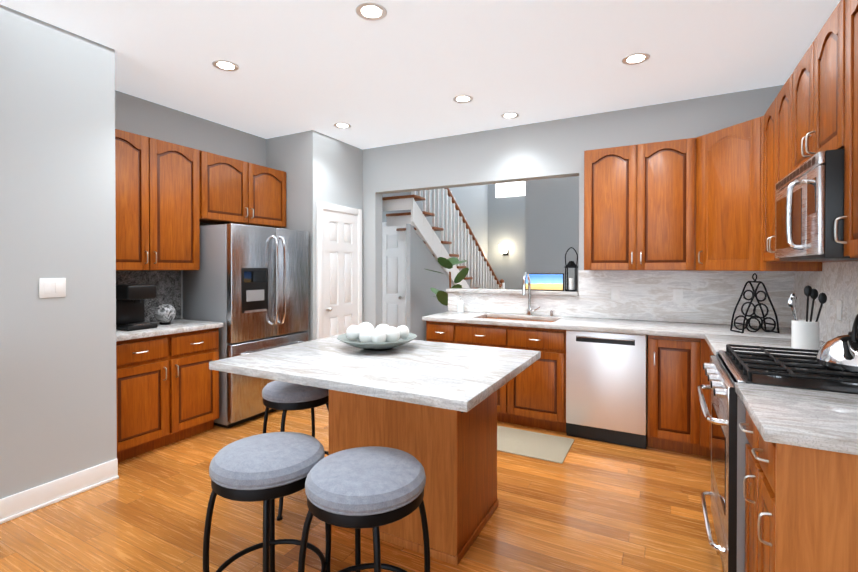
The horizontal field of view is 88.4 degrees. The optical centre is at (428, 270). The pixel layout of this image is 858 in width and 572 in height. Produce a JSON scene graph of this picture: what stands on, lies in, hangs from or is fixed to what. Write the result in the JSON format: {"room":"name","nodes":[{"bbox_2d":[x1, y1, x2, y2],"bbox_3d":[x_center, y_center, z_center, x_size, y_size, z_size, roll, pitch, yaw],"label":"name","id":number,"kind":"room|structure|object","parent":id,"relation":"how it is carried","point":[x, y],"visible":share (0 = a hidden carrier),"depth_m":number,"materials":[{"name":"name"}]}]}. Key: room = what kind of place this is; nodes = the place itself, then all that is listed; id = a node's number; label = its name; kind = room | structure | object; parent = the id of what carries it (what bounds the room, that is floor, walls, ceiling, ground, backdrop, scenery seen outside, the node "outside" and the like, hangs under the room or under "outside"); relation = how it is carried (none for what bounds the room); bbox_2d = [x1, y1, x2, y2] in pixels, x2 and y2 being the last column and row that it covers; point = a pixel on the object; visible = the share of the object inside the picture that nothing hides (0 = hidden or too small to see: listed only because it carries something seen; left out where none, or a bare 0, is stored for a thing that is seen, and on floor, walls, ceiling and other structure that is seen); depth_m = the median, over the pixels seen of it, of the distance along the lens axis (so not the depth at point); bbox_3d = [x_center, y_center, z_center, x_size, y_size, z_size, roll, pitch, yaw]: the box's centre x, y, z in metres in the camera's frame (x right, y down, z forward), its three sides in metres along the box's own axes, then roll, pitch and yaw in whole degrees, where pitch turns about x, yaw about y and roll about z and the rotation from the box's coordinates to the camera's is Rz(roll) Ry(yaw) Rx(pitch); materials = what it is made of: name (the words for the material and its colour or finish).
{"room":"kitchen","nodes":[
{"label":"kitchen","id":0,"kind":"room"},
{"bbox_2d":[0,4,116,498],"bbox_3d":[-3.646,-0.027,0.957,0.900,2.850,4.960,0,0,28],"label":"wall","id":1,"kind":"structure","parent":0,"point":[58,409],"depth_m":2.64,"materials":[{"name":"grey paint"}]},
{"bbox_2d":[39,278,65,297],"bbox_3d":[-2.243,0.103,2.631,0.009,0.115,0.130,0,0,28],"label":"light switch","id":2,"kind":"object","parent":1,"relation":"attached to","point":[51,287],"visible":1,"depth_m":2.63,"materials":[{"name":"white plastic"}]},
{"bbox_2d":[0,458,118,523],"bbox_3d":[-3.236,1.335,0.750,0.028,0.130,4.960,0,0,28],"label":"baseboard","id":3,"kind":"structure","parent":1,"relation":"attached to","point":[19,504],"depth_m":2.62,"materials":[{"name":"white wood"}]},
{"bbox_2d":[115,90,265,318],"bbox_3d":[-2.348,-0.050,4.163,0.150,2.850,1.920,0,0,28],"label":"wall","id":4,"kind":"structure","parent":0,"point":[138,116],"depth_m":4.11,"materials":[{"name":"grey paint"}]},
{"bbox_2d":[115,129,210,270],"bbox_3d":[-2.358,-0.536,3.633,0.316,1.070,0.951,0,0,28],"label":"upper cabinet","id":5,"kind":"object","parent":4,"relation":"attached to","point":[169,197],"depth_m":3.60,"materials":[{"name":"brown wood"}]},
{"bbox_2d":[211,153,285,227],"bbox_3d":[-1.929,-0.772,4.441,0.316,0.610,1.015,0,0,28],"label":"upper cabinet","id":6,"kind":"object","parent":4,"relation":"attached to","point":[242,192],"depth_m":4.35,"materials":[{"name":"brown wood"}]},
{"bbox_2d":[0,404,723,571],"bbox_3d":[0.316,1.404,3.531,9.000,0.050,13.200,0,0,28],"label":"floor","id":7,"kind":"structure","parent":0,"point":[588,505],"depth_m":2.43,"materials":[{"name":"brown wood"}]},
{"bbox_2d":[116,271,223,461],"bbox_3d":[-2.243,0.692,3.546,0.613,1.375,0.890,0,0,28],"label":"base cabinet","id":8,"kind":"object","parent":7,"relation":"on","point":[167,385],"visible":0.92,"depth_m":3.44,"materials":[{"name":"brown wood"}]},
{"bbox_2d":[116,284,156,330],"bbox_3d":[-2.312,0.280,3.433,0.300,0.339,0.220,0,0,28],"label":"coffee maker","id":9,"kind":"object","parent":8,"relation":"on","point":[130,310],"visible":0.73,"depth_m":3.38,"materials":[{"name":"black plastic"}]},
{"bbox_2d":[154,304,175,324],"bbox_3d":[-2.203,0.362,3.681,0.160,0.169,0.160,0,0,28],"label":"decorative sphere","id":10,"kind":"object","parent":8,"relation":"on","point":[164,314],"visible":1,"depth_m":3.63,"materials":[{"name":"grey stone"}]},
{"bbox_2d":[183,223,308,427],"bbox_3d":[-1.738,0.481,4.341,0.744,1.785,0.940,0,0,28],"label":"fridge","id":11,"kind":"object","parent":7,"relation":"on","point":[247,286],"visible":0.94,"depth_m":3.98,"materials":[{"name":"grey metal"}]},
{"bbox_2d":[203,432,330,571],"bbox_3d":[-0.626,1.037,1.730,0.436,0.712,0.436,0,0,28],"label":"stool","id":12,"kind":"object","parent":7,"relation":"on","point":[267,469],"visible":0.96,"depth_m":1.62,"materials":[{"name":"fabric"}]},
{"bbox_2d":[262,380,328,520],"bbox_3d":[-0.799,1.030,2.704,0.497,0.712,0.498,0,0,28],"label":"stool","id":13,"kind":"object","parent":7,"relation":"on","point":[281,395],"visible":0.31,"depth_m":2.54,"materials":[{"name":"fabric"}]},
{"bbox_2d":[266,130,362,340],"bbox_3d":[-1.390,-0.058,5.234,0.840,2.850,0.870,0,0,28],"label":"wall block","id":14,"kind":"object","parent":7,"relation":"on","point":[315,166],"visible":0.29,"depth_m":4.79,"materials":[{"name":"grey paint"}]},
{"bbox_2d":[316,201,361,338],"bbox_3d":[-0.976,0.316,5.011,0.098,2.105,0.770,0,0,28],"label":"pantry door","id":15,"kind":"structure","parent":14,"relation":"attached to","point":[338,269],"depth_m":4.98,"materials":[{"name":"white"}]},
{"bbox_2d":[298,446,429,571],"bbox_3d":[-0.222,1.038,1.572,0.436,0.712,0.436,0,0,28],"label":"stool","id":16,"kind":"object","parent":7,"relation":"on","point":[374,488],"visible":1,"depth_m":1.46,"materials":[{"name":"fabric"}]},
{"bbox_2d":[329,390,497,565],"bbox_3d":[-0.078,0.942,2.517,0.790,0.889,0.595,0,0,28],"label":"kitchen island","id":17,"kind":"object","parent":7,"relation":"on","point":[457,453],"depth_m":2.21,"materials":[{"name":"brown wood"}]},
{"bbox_2d":[209,334,540,413],"bbox_3d":[-0.237,0.478,2.363,1.410,0.040,1.070,0,0,28],"label":"island countertop","id":18,"kind":"structure","parent":17,"relation":"on","point":[457,378],"depth_m":2.09,"materials":[{"name":"white stone"}]},
{"bbox_2d":[337,322,416,349],"bbox_3d":[-0.305,0.384,2.607,0.470,0.142,0.470,0,0,28],"label":"bowl","id":19,"kind":"object","parent":18,"relation":"on","point":[365,335],"visible":1,"depth_m":2.52,"materials":[{"name":"grey ceramic"}]},
{"bbox_2d":[382,188,504,340],"bbox_3d":[0.393,-0.276,7.235,0.605,3.257,3.600,0,0,28],"label":"staircase","id":20,"kind":"structure","parent":7,"relation":"on","point":[422,256],"depth_m":6.01,"materials":[{"name":"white wood"}]},
{"bbox_2d":[426,321,461,343],"bbox_3d":[0.285,0.927,4.475,0.382,0.890,0.646,0,0,28],"label":"base cabinet","id":21,"kind":"object","parent":7,"relation":"on","point":[436,331],"depth_m":4.19,"materials":[{"name":"brown wood"}]},
{"bbox_2d":[426,257,468,305],"bbox_3d":[0.263,0.598,5.448,0.562,1.534,0.624,0,0,28],"label":"plant","id":22,"kind":"object","parent":7,"relation":"on","point":[442,296],"visible":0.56,"depth_m":5.30,"materials":[{"name":"green plant"}]},
{"bbox_2d":[462,317,573,432],"bbox_3d":[0.807,0.929,4.198,1.080,0.890,0.646,0,0,28],"label":"base cabinet","id":23,"kind":"object","parent":7,"relation":"on","point":[535,397],"depth_m":3.80,"materials":[{"name":"brown wood"}]},
{"bbox_2d":[422,309,821,340],"bbox_3d":[1.407,0.467,3.857,2.976,0.040,0.681,0,0,28],"label":"countertop","id":24,"kind":"structure","parent":23,"relation":"on","point":[593,324],"depth_m":3.73,"materials":[{"name":"white stone"}]},
{"bbox_2d":[457,296,463,311],"bbox_3d":[0.334,0.351,4.666,0.074,0.179,0.078,0,0,28],"label":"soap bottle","id":25,"kind":"object","parent":24,"relation":"on","point":[460,305],"visible":1,"depth_m":4.64,"materials":[{"name":"white plastic"}]},
{"bbox_2d":[522,272,552,315],"bbox_3d":[1.046,0.227,4.247,0.262,0.432,0.238,0,0,28],"label":"faucet","id":26,"kind":"object","parent":24,"relation":"on","point":[529,310],"visible":1,"depth_m":4.35,"materials":[{"name":"silver metal"}]},
{"bbox_2d":[564,247,577,291],"bbox_3d":[1.400,-0.014,4.338,0.125,0.433,0.110,0,0,28],"label":"lantern","id":27,"kind":"object","parent":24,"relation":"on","point":[571,264],"visible":1,"depth_m":4.32,"materials":[{"name":"black metal"}]},
{"bbox_2d":[730,273,779,332],"bbox_3d":[2.366,0.233,3.205,0.272,0.429,0.132,0,0,-1],"label":"wine rack","id":28,"kind":"object","parent":24,"relation":"on","point":[754,294],"visible":1,"depth_m":3.15,"materials":[{"name":"black metal"}]},
{"bbox_2d":[497,426,574,463],"bbox_3d":[0.618,1.375,3.608,1.020,0.008,0.500,0,0,28],"label":"rug","id":29,"kind":"object","parent":7,"relation":"on","point":[546,447],"visible":0.56,"depth_m":3.48,"materials":[{"name":"beige fabric"}]},
{"bbox_2d":[566,330,647,448],"bbox_3d":[1.536,0.935,3.773,0.597,0.885,0.612,0,0,28],"label":"dishwasher","id":30,"kind":"object","parent":7,"relation":"on","point":[606,387],"visible":0.94,"depth_m":3.51,"materials":[{"name":"grey metal"}]},
{"bbox_2d":[646,333,697,454],"bbox_3d":[1.996,0.934,3.537,0.420,0.890,0.701,0,0,28],"label":"base cabinet","id":31,"kind":"object","parent":7,"relation":"on","point":[672,361],"depth_m":3.30,"materials":[{"name":"brown wood"}]},
{"bbox_2d":[702,333,826,356],"bbox_3d":[2.094,0.475,2.682,0.661,0.040,0.752,0,0,28],"label":"countertop","id":32,"kind":"structure","parent":31,"relation":"on","point":[717,341],"depth_m":2.82,"materials":[{"name":"white stone"}]},
{"bbox_2d":[788,285,826,349],"bbox_3d":[2.181,0.270,2.556,0.169,0.372,0.124,0,0,28],"label":"utensil crock","id":33,"kind":"object","parent":32,"relation":"on","point":[804,334],"visible":0.88,"depth_m":2.52,"materials":[{"name":"white ceramic"}]},
{"bbox_2d":[739,417,749,571],"bbox_3d":[1.494,0.949,1.516,0.626,0.890,0.348,0,0,28],"label":"base cabinet","id":34,"kind":"object","parent":7,"relation":"on","point":[746,483],"depth_m":1.75,"materials":[{"name":"brown wood"}]},
{"bbox_2d":[698,337,836,456],"bbox_3d":[2.097,0.940,2.713,0.681,0.890,0.810,0,0,28],"label":"base cabinet","id":35,"kind":"object","parent":7,"relation":"on","point":[704,351],"depth_m":3.20,"materials":[{"name":"brown wood"}]},
{"bbox_2d":[697,344,857,571],"bbox_3d":[1.683,0.901,2.044,0.735,0.978,0.758,0,0,28],"label":"range","id":36,"kind":"object","parent":7,"relation":"on","point":[727,369],"visible":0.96,"depth_m":1.91,"materials":[{"name":"grey metal"}]},
{"bbox_2d":[816,314,857,372],"bbox_3d":[1.802,0.295,1.841,0.274,0.233,0.294,0,0,28],"label":"kettle","id":37,"kind":"object","parent":36,"relation":"on","point":[840,352],"visible":1,"depth_m":1.82,"materials":[{"name":"silver metal"}]},
{"bbox_2d":[746,425,857,571],"bbox_3d":[1.393,0.950,1.326,0.626,0.890,0.360,0,0,28],"label":"base cabinet","id":38,"kind":"object","parent":7,"relation":"on","point":[800,487],"depth_m":1.29,"materials":[{"name":"brown wood"}]},
{"bbox_2d":[735,382,857,456],"bbox_3d":[1.419,0.484,1.409,0.661,0.040,0.597,0,0,28],"label":"countertop","id":39,"kind":"structure","parent":38,"relation":"on","point":[820,421],"depth_m":1.40,"materials":[{"name":"white stone"}]},
{"bbox_2d":[0,0,839,149],"bbox_3d":[-1.058,-1.504,1.238,5.300,0.100,7.900,0,0,28],"label":"ceiling","id":40,"kind":"structure","parent":0,"point":[404,71],"depth_m":3.01,"materials":[{"name":"white paint"}]},
{"bbox_2d":[212,60,238,71],"bbox_3d":[-1.454,-1.465,3.151,0.177,0.005,0.174,0,0,28],"label":"recessed light","id":41,"kind":"object","parent":40,"relation":"in","point":[219,64],"depth_m":3.15,"materials":[{"name":"white"}]},
{"bbox_2d":[334,123,350,128],"bbox_3d":[-0.880,-1.475,4.487,0.178,0.005,0.173,0,0,28],"label":"recessed light","id":42,"kind":"object","parent":40,"relation":"in","point":[338,125],"depth_m":4.48,"materials":[{"name":"white"}]},
{"bbox_2d":[355,2,386,20],"bbox_3d":[-0.324,-1.460,2.485,0.176,0.005,0.176,0,0,28],"label":"recessed light","id":43,"kind":"object","parent":40,"relation":"in","point":[367,11],"depth_m":2.49,"materials":[{"name":"white"}]},
{"bbox_2d":[453,95,472,102],"bbox_3d":[0.291,-1.469,3.774,0.173,0.005,0.180,0,0,28],"label":"recessed light","id":44,"kind":"object","parent":40,"relation":"in","point":[462,98],"depth_m":3.78,"materials":[{"name":"white"}]},
{"bbox_2d":[501,112,518,118],"bbox_3d":[0.768,-1.472,4.191,0.168,0.005,0.178,0,0,28],"label":"recessed light","id":45,"kind":"object","parent":40,"relation":"in","point":[511,115],"depth_m":4.19,"materials":[{"name":"white"}]},
{"bbox_2d":[622,53,649,64],"bbox_3d":[1.429,-1.464,3.047,0.171,0.005,0.181,0,0,28],"label":"recessed light","id":46,"kind":"object","parent":40,"relation":"in","point":[631,59],"depth_m":3.05,"materials":[{"name":"white"}]},
{"bbox_2d":[382,176,578,290],"bbox_3d":[0.460,-1.330,4.849,6.400,5.400,0.100,0,0,28],"label":"wall","id":47,"kind":"structure","parent":0,"point":[535,228],"depth_m":4.58,"materials":[{"name":"grey paint"}]},
{"bbox_2d":[382,222,405,327],"bbox_3d":[-0.715,0.303,6.841,0.910,2.105,0.098,0,0,28],"label":"hall door","id":48,"kind":"structure","parent":47,"relation":"in","point":[393,282],"depth_m":6.79,"materials":[{"name":"white"}]},
{"bbox_2d":[499,244,507,254],"bbox_3d":[1.580,-0.433,9.275,0.200,0.220,0.238,0,0,28],"label":"sconce","id":49,"kind":"object","parent":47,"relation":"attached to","point":[504,249],"visible":1,"depth_m":9.20,"materials":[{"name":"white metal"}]},
{"bbox_2d":[496,181,524,197],"bbox_3d":[1.876,-2.412,9.221,1.000,1.700,0.025,0,0,28],"label":"window","id":50,"kind":"structure","parent":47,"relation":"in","point":[510,189],"depth_m":9.29,"materials":[{"name":"white"}]},
{"bbox_2d":[525,273,563,290],"bbox_3d":[1.162,0.115,4.444,0.390,0.174,0.028,0,0,28],"label":"television","id":51,"kind":"object","parent":47,"relation":"attached to","point":[547,281],"visible":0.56,"depth_m":4.42,"materials":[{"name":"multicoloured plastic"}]},
{"bbox_2d":[363,85,783,423],"bbox_3d":[0.700,-0.054,4.703,5.030,2.850,0.150,0,0,28],"label":"wall","id":52,"kind":"structure","parent":0,"point":[545,150],"depth_m":4.48,"materials":[{"name":"grey paint"}]},
{"bbox_2d":[611,288,619,300],"bbox_3d":[1.715,0.218,4.052,0.075,0.115,0.007,0,0,28],"label":"electrical outlet","id":53,"kind":"object","parent":52,"relation":"attached to","point":[615,292],"depth_m":4.05,"materials":[{"name":"white plastic"}]},
{"bbox_2d":[584,139,683,269],"bbox_3d":[1.817,-0.533,3.839,0.850,1.060,0.316,0,0,28],"label":"upper cabinet","id":54,"kind":"object","parent":52,"relation":"attached to","point":[634,194],"depth_m":3.71,"materials":[{"name":"brown wood"}]},
{"bbox_2d":[673,289,682,302],"bbox_3d":[2.156,0.220,3.818,0.075,0.115,0.007,0,0,28],"label":"electrical outlet","id":55,"kind":"object","parent":52,"relation":"attached to","point":[677,295],"depth_m":3.82,"materials":[{"name":"white plastic"}]},
{"bbox_3d":[1.173,-0.020,0.066,0.150,2.850,7.900,0,0,28],"label":"wall","id":56,"kind":"structure","parent":0,"visible":0},
{"bbox_2d":[684,116,821,270],"bbox_3d":[2.368,-0.529,3.299,0.762,1.060,0.754,0,0,28],"label":"upper cabinet","id":57,"kind":"object","parent":56,"relation":"attached to","point":[705,202],"depth_m":3.26,"materials":[{"name":"brown wood"}]},
{"bbox_2d":[764,74,827,263],"bbox_3d":[2.224,-0.554,2.561,0.326,1.000,0.816,0,0,28],"label":"upper cabinet","id":58,"kind":"object","parent":56,"relation":"attached to","point":[778,117],"depth_m":2.69,"materials":[{"name":"brown wood"}]},
{"bbox_2d":[792,2,839,170],"bbox_3d":[1.887,-0.759,1.924,0.326,0.580,0.756,0,0,28],"label":"upper cabinet","id":59,"kind":"object","parent":56,"relation":"attached to","point":[816,78],"depth_m":1.94,"materials":[{"name":"brown wood"}]},
{"bbox_2d":[775,149,857,260],"bbox_3d":[1.829,-0.257,1.958,0.457,0.415,0.752,0,0,28],"label":"microwave","id":60,"kind":"object","parent":59,"relation":"attached to","point":[809,202],"visible":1,"depth_m":1.78,"materials":[{"name":"silver metal"}]},
{"bbox_2d":[837,300,841,320],"bbox_3d":[2.378,0.229,2.556,0.005,0.115,0.075,0,0,28],"label":"electrical outlet","id":61,"kind":"object","parent":56,"relation":"attached to","point":[839,303],"depth_m":2.55,"materials":[{"name":"white plastic"}]},
{"bbox_2d":[828,0,857,261],"bbox_3d":[1.561,-0.544,1.309,0.326,1.000,0.770,0,0,28],"label":"upper cabinet","id":62,"kind":"object","parent":56,"relation":"attached to","point":[848,8],"depth_m":1.61,"materials":[{"name":"brown wood"}]}
]}

